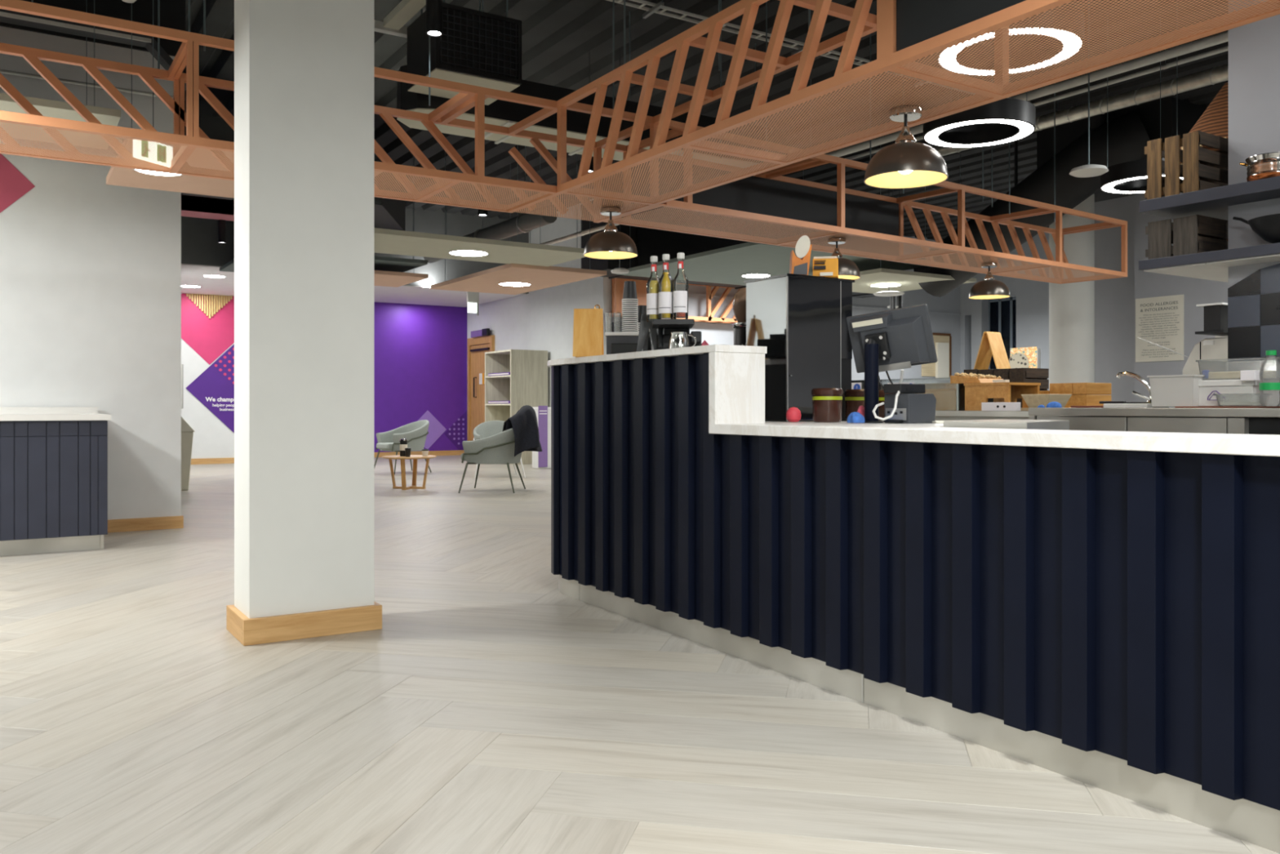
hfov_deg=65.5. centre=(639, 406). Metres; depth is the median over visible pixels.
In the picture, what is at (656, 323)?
tray
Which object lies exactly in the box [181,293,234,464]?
wall
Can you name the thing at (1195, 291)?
wall
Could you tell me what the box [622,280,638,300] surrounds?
paper cup
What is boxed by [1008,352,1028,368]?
panel
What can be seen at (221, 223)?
spotlight
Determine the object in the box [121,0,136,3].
smoke detector
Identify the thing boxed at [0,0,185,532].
wall
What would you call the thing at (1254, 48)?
wall
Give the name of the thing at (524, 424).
coat
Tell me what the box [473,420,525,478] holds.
armchair
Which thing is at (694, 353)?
countertop
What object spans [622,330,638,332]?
paper cup
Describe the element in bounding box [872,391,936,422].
receipt printer
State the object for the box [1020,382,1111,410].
block stack
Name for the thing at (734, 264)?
raft
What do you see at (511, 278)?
raft
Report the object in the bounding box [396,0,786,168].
duct
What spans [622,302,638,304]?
paper cup
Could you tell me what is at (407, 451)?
cup
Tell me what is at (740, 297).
grinder
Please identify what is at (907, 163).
pendant lamp
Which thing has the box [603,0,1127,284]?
truss
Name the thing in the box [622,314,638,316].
paper cup
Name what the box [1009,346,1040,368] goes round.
poster
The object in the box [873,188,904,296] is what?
disc
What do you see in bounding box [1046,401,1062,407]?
glove
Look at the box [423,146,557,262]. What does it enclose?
pipe
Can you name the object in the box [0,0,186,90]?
grey trunking
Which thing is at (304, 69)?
column
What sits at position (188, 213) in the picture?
raft
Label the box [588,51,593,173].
spotlight
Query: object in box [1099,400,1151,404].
kitchen knife
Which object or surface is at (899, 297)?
spotlight
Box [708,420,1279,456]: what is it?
countertop
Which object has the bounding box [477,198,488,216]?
spotlight
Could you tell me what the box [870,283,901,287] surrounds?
lamp
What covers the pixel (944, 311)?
wall
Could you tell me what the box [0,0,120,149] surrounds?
raft
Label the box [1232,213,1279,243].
wok
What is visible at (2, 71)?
conduit
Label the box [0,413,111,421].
countertop
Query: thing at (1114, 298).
wall pier
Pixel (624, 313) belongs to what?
paper cup
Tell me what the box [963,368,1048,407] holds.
wooden crate
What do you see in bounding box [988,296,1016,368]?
window
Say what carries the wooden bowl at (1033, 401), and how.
on the countertop at (940, 415)
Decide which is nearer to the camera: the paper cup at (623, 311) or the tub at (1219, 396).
the tub at (1219, 396)
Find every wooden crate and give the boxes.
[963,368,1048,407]
[1144,130,1228,199]
[1145,214,1228,259]
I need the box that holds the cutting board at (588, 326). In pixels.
[573,304,604,357]
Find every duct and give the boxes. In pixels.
[181,111,405,231]
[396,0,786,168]
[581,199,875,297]
[913,110,1150,297]
[932,63,1228,155]
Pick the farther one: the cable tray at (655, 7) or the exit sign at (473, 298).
the exit sign at (473, 298)
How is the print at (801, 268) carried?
attached to the carton at (803, 248)
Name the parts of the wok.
handle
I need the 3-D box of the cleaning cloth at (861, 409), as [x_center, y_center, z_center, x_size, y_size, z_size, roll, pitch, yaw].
[0.974,0.030,4.361,0.050,0.072,0.051,0,0,-33]
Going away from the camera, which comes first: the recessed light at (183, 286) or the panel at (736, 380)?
the panel at (736, 380)
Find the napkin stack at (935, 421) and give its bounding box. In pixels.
[932,420,946,422]
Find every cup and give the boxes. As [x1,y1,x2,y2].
[404,448,411,457]
[421,448,428,456]
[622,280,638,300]
[622,299,638,302]
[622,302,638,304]
[622,303,638,306]
[622,306,638,308]
[622,307,638,311]
[622,310,638,312]
[622,311,638,315]
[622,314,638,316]
[622,315,638,319]
[622,318,638,320]
[622,320,638,323]
[622,322,638,324]
[622,324,638,327]
[622,326,638,328]
[622,328,638,331]
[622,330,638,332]
[637,305,646,324]
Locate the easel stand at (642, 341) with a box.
[635,313,659,351]
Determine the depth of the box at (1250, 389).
4.68 m
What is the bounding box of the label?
[849,312,892,332]
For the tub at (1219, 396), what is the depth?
4.59 m
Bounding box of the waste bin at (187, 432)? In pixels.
[181,416,195,490]
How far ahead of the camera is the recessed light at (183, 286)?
16.21 m
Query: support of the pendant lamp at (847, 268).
hanging from the truss at (769, 207)
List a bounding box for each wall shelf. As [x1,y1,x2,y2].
[1138,242,1279,282]
[1139,176,1279,220]
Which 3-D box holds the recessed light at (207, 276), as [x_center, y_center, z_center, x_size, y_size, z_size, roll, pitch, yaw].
[-6.415,-1.969,15.000,0.320,0.006,0.320,0,0,-33]
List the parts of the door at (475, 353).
frame, handle, frame, closer arm, frame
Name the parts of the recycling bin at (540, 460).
panel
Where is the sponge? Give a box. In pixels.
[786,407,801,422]
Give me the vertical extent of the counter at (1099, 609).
1.252 m
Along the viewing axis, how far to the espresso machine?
4.63 m
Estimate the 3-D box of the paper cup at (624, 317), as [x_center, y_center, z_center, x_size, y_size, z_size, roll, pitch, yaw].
[-0.055,-0.539,5.500,0.092,0.104,0.092,0,0,-33]
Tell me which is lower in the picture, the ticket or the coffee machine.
the ticket
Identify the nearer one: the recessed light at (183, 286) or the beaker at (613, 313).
the beaker at (613, 313)
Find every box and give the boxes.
[604,332,639,354]
[812,256,838,278]
[884,383,924,393]
[1198,379,1279,406]
[1240,369,1259,380]
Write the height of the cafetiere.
0.225 m
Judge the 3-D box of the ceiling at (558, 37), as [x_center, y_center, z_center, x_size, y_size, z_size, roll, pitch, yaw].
[1.400,-3.513,9.825,24.000,0.175,26.000,0,0,-33]
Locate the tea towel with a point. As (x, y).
(704, 343)
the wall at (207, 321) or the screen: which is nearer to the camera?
the screen
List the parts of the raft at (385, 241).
panel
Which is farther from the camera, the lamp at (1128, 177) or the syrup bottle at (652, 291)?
the lamp at (1128, 177)
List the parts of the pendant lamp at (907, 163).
cord, bulb, lamp shade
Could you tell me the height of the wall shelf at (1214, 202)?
0.060 m
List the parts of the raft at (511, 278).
panel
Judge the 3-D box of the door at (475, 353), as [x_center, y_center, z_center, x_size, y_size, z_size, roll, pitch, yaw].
[-3.260,-0.280,20.165,0.130,2.560,1.230,0,0,-33]
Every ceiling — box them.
[181,216,234,296]
[182,0,1228,239]
[373,206,528,306]
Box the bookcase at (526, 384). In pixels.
[484,349,547,464]
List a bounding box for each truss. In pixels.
[0,0,556,212]
[506,0,1279,222]
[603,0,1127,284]
[1179,82,1228,164]
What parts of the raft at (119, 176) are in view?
panel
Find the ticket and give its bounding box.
[992,379,1009,382]
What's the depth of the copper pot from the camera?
4.70 m
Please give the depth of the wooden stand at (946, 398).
7.08 m
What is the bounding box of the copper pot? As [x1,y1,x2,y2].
[1239,151,1279,182]
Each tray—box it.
[488,372,510,376]
[488,400,510,403]
[605,0,1030,102]
[652,319,694,328]
[950,372,1003,383]
[1174,406,1279,408]
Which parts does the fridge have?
door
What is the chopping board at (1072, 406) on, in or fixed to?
on the countertop at (1227, 420)
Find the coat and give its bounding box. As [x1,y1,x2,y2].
[502,404,542,456]
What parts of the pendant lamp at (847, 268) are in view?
lamp shade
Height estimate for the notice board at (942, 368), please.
0.954 m
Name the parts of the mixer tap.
lever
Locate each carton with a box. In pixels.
[789,235,812,275]
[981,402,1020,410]
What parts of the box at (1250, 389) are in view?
lid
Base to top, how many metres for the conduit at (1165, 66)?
0.325 m
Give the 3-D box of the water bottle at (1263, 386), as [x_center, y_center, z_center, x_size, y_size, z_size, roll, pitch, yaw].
[2.797,-0.127,4.410,0.090,0.247,0.090,0,0,-33]
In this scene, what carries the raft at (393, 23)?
hanging from the ceiling at (558, 37)
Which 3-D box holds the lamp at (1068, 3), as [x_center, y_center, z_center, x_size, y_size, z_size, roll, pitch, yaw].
[1.997,-2.705,5.392,0.750,1.580,0.750,0,0,-33]
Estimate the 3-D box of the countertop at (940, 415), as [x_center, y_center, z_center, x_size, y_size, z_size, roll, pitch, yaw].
[2.237,0.512,7.420,0.900,0.975,3.150,0,0,-33]
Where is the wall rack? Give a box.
[608,278,739,344]
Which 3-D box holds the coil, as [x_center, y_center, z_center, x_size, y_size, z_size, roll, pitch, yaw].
[-1.321,-2.946,7.468,0.670,1.108,0.595,0,0,-33]
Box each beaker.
[604,312,612,332]
[613,312,621,332]
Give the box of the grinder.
[732,287,746,345]
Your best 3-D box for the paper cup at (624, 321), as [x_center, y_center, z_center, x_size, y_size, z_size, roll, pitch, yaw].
[-0.055,-0.517,5.500,0.092,0.104,0.092,0,0,-33]
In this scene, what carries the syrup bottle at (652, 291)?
on the espresso machine
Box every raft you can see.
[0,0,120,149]
[106,0,382,198]
[181,195,234,221]
[219,221,427,272]
[373,0,426,38]
[373,153,585,266]
[373,253,428,287]
[430,151,606,294]
[617,122,936,285]
[852,136,976,293]
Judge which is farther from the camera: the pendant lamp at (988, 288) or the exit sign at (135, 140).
the pendant lamp at (988, 288)
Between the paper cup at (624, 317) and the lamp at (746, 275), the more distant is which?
the lamp at (746, 275)
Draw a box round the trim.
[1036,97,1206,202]
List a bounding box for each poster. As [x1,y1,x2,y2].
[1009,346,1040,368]
[1135,294,1183,362]
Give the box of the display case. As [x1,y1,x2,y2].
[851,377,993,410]
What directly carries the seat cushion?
on the armchair at (415, 433)
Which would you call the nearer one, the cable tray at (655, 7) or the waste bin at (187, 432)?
the cable tray at (655, 7)
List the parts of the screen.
post, plate, mount plate, casing, port panel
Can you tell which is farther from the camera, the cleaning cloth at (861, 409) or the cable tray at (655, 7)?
the cable tray at (655, 7)
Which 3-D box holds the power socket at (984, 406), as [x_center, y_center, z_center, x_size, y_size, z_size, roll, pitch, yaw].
[2.342,-0.003,6.465,0.047,0.055,0.270,0,0,-33]
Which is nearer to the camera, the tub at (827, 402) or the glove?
the tub at (827, 402)
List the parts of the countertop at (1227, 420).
post, panel, panel, post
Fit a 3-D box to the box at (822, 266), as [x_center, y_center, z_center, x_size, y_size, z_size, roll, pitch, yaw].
[0.887,-0.665,4.760,0.120,0.099,0.119,0,0,11]
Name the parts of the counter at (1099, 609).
plinth panel, backing panel, plinth panel, backing panel, plinth panel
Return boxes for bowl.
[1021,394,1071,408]
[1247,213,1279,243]
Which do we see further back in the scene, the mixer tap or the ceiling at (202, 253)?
the ceiling at (202, 253)
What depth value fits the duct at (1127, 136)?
11.69 m
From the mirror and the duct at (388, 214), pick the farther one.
the duct at (388, 214)
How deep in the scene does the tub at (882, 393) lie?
4.90 m
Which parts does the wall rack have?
post, rail, rail, rail, post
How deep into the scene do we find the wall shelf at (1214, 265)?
4.98 m
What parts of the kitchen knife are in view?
handle, blade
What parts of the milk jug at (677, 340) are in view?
handle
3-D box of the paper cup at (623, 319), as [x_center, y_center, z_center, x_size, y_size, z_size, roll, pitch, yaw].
[-0.055,-0.528,5.500,0.092,0.104,0.092,0,0,-33]
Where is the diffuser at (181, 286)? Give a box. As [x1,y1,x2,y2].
[181,285,199,287]
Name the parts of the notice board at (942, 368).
frame, frame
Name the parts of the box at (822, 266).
carton lid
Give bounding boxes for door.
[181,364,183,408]
[466,328,494,440]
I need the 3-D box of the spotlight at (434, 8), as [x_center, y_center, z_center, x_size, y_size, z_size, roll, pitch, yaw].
[-1.281,-2.913,6.200,0.104,1.175,0.104,0,0,-33]
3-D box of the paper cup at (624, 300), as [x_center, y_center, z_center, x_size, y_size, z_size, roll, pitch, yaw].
[-0.055,-0.629,5.500,0.092,0.104,0.092,0,0,-33]
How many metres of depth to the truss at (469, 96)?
5.78 m
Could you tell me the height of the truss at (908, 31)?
2.100 m
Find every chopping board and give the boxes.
[1071,405,1103,408]
[1103,403,1168,408]
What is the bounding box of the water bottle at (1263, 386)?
[1259,350,1279,406]
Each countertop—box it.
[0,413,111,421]
[547,344,767,367]
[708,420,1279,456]
[934,410,1115,420]
[1028,408,1279,435]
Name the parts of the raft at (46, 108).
panel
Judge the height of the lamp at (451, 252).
0.006 m
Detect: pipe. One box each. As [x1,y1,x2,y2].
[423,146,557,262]
[529,177,618,244]
[810,31,1228,157]
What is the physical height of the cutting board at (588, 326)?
0.267 m
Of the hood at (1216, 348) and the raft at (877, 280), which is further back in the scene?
the raft at (877, 280)
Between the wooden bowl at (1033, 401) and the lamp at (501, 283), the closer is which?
the wooden bowl at (1033, 401)
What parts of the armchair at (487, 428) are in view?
leg, leg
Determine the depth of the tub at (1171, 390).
4.83 m
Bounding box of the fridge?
[743,273,854,421]
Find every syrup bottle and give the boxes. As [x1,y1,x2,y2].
[646,255,659,322]
[657,253,673,319]
[672,252,688,319]
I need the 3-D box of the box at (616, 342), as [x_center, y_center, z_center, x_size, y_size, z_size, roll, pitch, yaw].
[-0.089,-0.171,5.497,0.204,0.475,0.185,0,0,0]
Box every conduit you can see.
[0,69,173,98]
[845,45,1228,159]
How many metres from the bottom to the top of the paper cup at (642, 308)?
0.104 m
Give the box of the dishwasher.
[1137,335,1227,417]
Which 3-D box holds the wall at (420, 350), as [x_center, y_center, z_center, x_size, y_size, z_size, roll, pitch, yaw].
[-5.229,-1.250,19.880,3.750,4.500,0.175,0,0,-33]
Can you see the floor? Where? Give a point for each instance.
(492, 708)
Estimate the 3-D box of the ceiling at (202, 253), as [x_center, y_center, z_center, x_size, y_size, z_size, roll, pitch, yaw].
[-6.382,-2.736,15.993,2.600,1.528,3.800,0,0,-33]
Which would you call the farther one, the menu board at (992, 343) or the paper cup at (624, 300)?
the menu board at (992, 343)
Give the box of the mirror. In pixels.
[746,276,786,420]
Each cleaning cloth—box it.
[847,412,865,422]
[857,405,864,417]
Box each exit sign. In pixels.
[133,139,173,166]
[466,291,479,315]
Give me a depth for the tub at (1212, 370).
4.77 m
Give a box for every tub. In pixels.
[811,387,843,422]
[844,389,864,421]
[879,390,885,420]
[1146,374,1214,406]
[1195,356,1279,379]
[1213,393,1269,406]
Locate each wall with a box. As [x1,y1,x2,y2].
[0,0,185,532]
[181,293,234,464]
[373,302,466,457]
[466,199,611,407]
[612,235,960,383]
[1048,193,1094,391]
[1134,192,1228,408]
[1227,0,1279,371]
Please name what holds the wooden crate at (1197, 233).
on the wall shelf at (1214, 265)
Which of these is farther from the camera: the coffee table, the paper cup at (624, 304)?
the coffee table
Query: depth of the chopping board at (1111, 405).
5.09 m
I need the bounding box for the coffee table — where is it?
[381,454,436,489]
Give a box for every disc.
[610,47,629,274]
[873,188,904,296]
[1069,0,1108,177]
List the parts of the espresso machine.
steam lever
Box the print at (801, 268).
[793,262,807,275]
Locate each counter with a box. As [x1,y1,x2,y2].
[0,407,111,555]
[547,344,1279,853]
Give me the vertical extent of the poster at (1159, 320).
0.780 m
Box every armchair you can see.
[373,419,431,474]
[457,427,525,493]
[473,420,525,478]
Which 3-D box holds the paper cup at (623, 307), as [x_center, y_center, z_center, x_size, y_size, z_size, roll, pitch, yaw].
[-0.055,-0.595,5.500,0.092,0.104,0.092,0,0,-33]
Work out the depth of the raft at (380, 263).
13.31 m
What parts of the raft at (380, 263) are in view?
panel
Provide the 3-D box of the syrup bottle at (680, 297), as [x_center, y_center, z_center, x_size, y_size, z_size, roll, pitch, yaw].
[0.187,-0.552,4.560,0.072,0.306,0.072,0,0,-14]
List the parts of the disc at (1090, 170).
cord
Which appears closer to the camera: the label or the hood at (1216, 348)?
the label
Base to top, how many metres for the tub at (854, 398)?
0.150 m
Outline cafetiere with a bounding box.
[399,437,407,456]
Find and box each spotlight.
[217,219,226,243]
[426,0,443,36]
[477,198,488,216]
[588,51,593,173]
[889,188,895,310]
[897,295,902,308]
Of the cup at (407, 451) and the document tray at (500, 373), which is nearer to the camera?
the cup at (407, 451)
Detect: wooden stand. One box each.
[924,388,956,410]
[964,382,1040,410]
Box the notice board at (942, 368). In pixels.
[921,332,951,377]
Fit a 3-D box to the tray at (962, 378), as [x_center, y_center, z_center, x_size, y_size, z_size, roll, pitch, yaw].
[2.321,-0.201,6.833,0.266,0.078,0.252,0,0,-33]
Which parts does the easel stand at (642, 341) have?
leg, head plate, leg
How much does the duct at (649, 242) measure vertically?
1.500 m
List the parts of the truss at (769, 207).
post, joint plate, post, hanging rod, black panel, hanging rod, rail, rail, post, hanging rod, rail, rail, post, hanging rod, post, hanging rod, hanging rod, hanging rod, hanging rod, post, post, post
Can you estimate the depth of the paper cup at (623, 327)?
5.46 m
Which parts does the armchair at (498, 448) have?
leg, leg, leg, leg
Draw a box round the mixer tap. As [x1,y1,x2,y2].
[1115,371,1151,403]
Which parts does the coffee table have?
leg, leg, leg, leg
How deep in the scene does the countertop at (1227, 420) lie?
4.78 m
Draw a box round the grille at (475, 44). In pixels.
[435,2,521,84]
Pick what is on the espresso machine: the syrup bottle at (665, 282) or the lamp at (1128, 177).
the syrup bottle at (665, 282)
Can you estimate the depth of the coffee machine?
7.84 m
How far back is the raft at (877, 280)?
13.29 m
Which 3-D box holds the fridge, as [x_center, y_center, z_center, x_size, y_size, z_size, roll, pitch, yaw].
[0.775,-0.275,4.840,0.430,0.683,0.320,0,0,-33]
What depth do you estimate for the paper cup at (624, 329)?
5.46 m
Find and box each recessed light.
[181,284,200,287]
[203,275,226,277]
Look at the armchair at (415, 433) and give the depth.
15.07 m
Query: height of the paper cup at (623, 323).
0.104 m
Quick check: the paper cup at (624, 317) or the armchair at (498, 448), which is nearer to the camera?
the paper cup at (624, 317)
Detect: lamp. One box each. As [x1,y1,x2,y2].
[133,168,182,176]
[448,249,488,256]
[498,281,531,286]
[583,207,637,259]
[741,273,770,277]
[827,237,860,279]
[863,106,948,188]
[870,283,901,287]
[923,37,1035,147]
[936,3,1084,75]
[968,262,1010,299]
[1100,4,1182,193]
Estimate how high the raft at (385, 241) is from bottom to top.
1.866 m
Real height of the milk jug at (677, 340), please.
0.085 m
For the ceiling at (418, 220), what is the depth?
17.73 m
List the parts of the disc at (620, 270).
cord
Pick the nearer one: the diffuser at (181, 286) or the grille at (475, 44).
the grille at (475, 44)
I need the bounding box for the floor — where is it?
[0,454,1279,853]
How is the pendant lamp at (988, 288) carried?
hanging from the truss at (769, 207)
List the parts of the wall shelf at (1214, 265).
underside panel, underside panel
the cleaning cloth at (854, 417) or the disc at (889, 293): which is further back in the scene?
the disc at (889, 293)
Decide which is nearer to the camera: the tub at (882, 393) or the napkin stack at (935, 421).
the napkin stack at (935, 421)
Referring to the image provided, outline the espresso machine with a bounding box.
[652,319,701,350]
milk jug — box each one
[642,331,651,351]
[668,332,697,348]
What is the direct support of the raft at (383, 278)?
hanging from the ceiling at (558, 37)
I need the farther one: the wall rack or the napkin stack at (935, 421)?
the wall rack
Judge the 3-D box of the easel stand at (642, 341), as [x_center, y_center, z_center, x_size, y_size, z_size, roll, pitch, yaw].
[0.040,-0.350,4.751,0.117,0.195,0.062,0,0,0]
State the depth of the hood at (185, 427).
11.92 m
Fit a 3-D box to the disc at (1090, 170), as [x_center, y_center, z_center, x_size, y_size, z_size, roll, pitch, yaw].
[3.472,-2.649,7.700,0.280,1.702,0.280,0,0,-33]
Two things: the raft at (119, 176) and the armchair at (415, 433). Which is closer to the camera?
the raft at (119, 176)
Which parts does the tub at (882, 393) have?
lid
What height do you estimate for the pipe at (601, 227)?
1.234 m
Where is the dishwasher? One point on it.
(1216, 348)
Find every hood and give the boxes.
[181,416,195,431]
[1182,337,1227,417]
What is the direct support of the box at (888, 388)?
on the receipt printer
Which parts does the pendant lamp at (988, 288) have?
lamp shade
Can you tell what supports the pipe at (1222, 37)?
hanging from the ceiling at (558, 37)
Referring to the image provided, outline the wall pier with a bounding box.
[1094,195,1134,402]
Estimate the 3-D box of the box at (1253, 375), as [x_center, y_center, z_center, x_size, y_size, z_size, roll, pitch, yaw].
[2.806,-0.144,4.576,0.045,0.047,0.065,0,0,-33]
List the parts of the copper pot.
handle, pot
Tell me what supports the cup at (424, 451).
on the coffee table
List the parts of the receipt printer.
port panel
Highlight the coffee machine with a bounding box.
[1195,302,1228,336]
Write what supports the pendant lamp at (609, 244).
hanging from the truss at (908, 31)
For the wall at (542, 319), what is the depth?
17.75 m
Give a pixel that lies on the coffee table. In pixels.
(415, 457)
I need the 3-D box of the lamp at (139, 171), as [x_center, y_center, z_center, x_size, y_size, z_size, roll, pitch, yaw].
[-3.247,-1.597,6.720,0.324,0.006,0.324,0,0,-33]
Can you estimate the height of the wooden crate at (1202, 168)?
0.312 m
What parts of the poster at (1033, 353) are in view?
stand leg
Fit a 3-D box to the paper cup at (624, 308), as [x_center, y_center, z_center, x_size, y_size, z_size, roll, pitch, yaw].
[-0.055,-0.584,5.500,0.092,0.104,0.092,0,0,-33]
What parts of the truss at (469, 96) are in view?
hanging rod, post, post, hanging rod, post, post, hanging rod, rail, rail, rail, rail, hanging rod, post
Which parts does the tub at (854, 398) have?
lid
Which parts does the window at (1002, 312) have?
frame, frame, frame, frame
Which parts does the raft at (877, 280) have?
panel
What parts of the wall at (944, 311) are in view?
picture rail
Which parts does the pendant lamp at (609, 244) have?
lamp shade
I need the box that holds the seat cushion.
[376,442,394,449]
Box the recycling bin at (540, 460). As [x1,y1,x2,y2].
[532,405,551,469]
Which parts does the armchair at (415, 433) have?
leg, leg, seat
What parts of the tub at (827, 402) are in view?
lid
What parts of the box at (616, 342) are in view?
lid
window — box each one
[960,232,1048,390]
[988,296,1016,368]
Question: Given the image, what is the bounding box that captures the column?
[226,0,382,645]
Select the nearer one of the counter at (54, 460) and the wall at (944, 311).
the counter at (54, 460)
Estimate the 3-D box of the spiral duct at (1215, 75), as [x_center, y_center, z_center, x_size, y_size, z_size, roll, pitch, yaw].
[6.272,-3.310,8.505,0.163,0.383,11.500,0,0,-33]
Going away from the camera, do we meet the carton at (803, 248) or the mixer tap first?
the carton at (803, 248)
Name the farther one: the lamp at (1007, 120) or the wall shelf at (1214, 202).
the lamp at (1007, 120)
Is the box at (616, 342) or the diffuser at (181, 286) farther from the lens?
the diffuser at (181, 286)
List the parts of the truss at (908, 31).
post, post, hanging rod, hanging rod, rail, post, hanging rod, rail, hanging rod, post, post, black panel, post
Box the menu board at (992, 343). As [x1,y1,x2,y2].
[973,331,1010,369]
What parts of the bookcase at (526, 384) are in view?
panel, panel, shelf, shelf, panel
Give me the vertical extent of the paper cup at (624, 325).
0.104 m
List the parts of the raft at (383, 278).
panel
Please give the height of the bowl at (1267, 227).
0.125 m
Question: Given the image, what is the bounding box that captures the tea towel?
[701,339,709,345]
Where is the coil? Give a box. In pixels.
[407,0,521,105]
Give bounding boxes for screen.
[846,303,937,422]
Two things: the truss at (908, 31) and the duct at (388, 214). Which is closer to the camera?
the truss at (908, 31)
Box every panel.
[708,351,764,433]
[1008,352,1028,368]
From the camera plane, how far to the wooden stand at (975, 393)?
6.64 m
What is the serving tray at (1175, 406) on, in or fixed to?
on the countertop at (1227, 420)
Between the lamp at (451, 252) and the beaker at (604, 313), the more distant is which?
the lamp at (451, 252)
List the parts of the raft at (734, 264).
panel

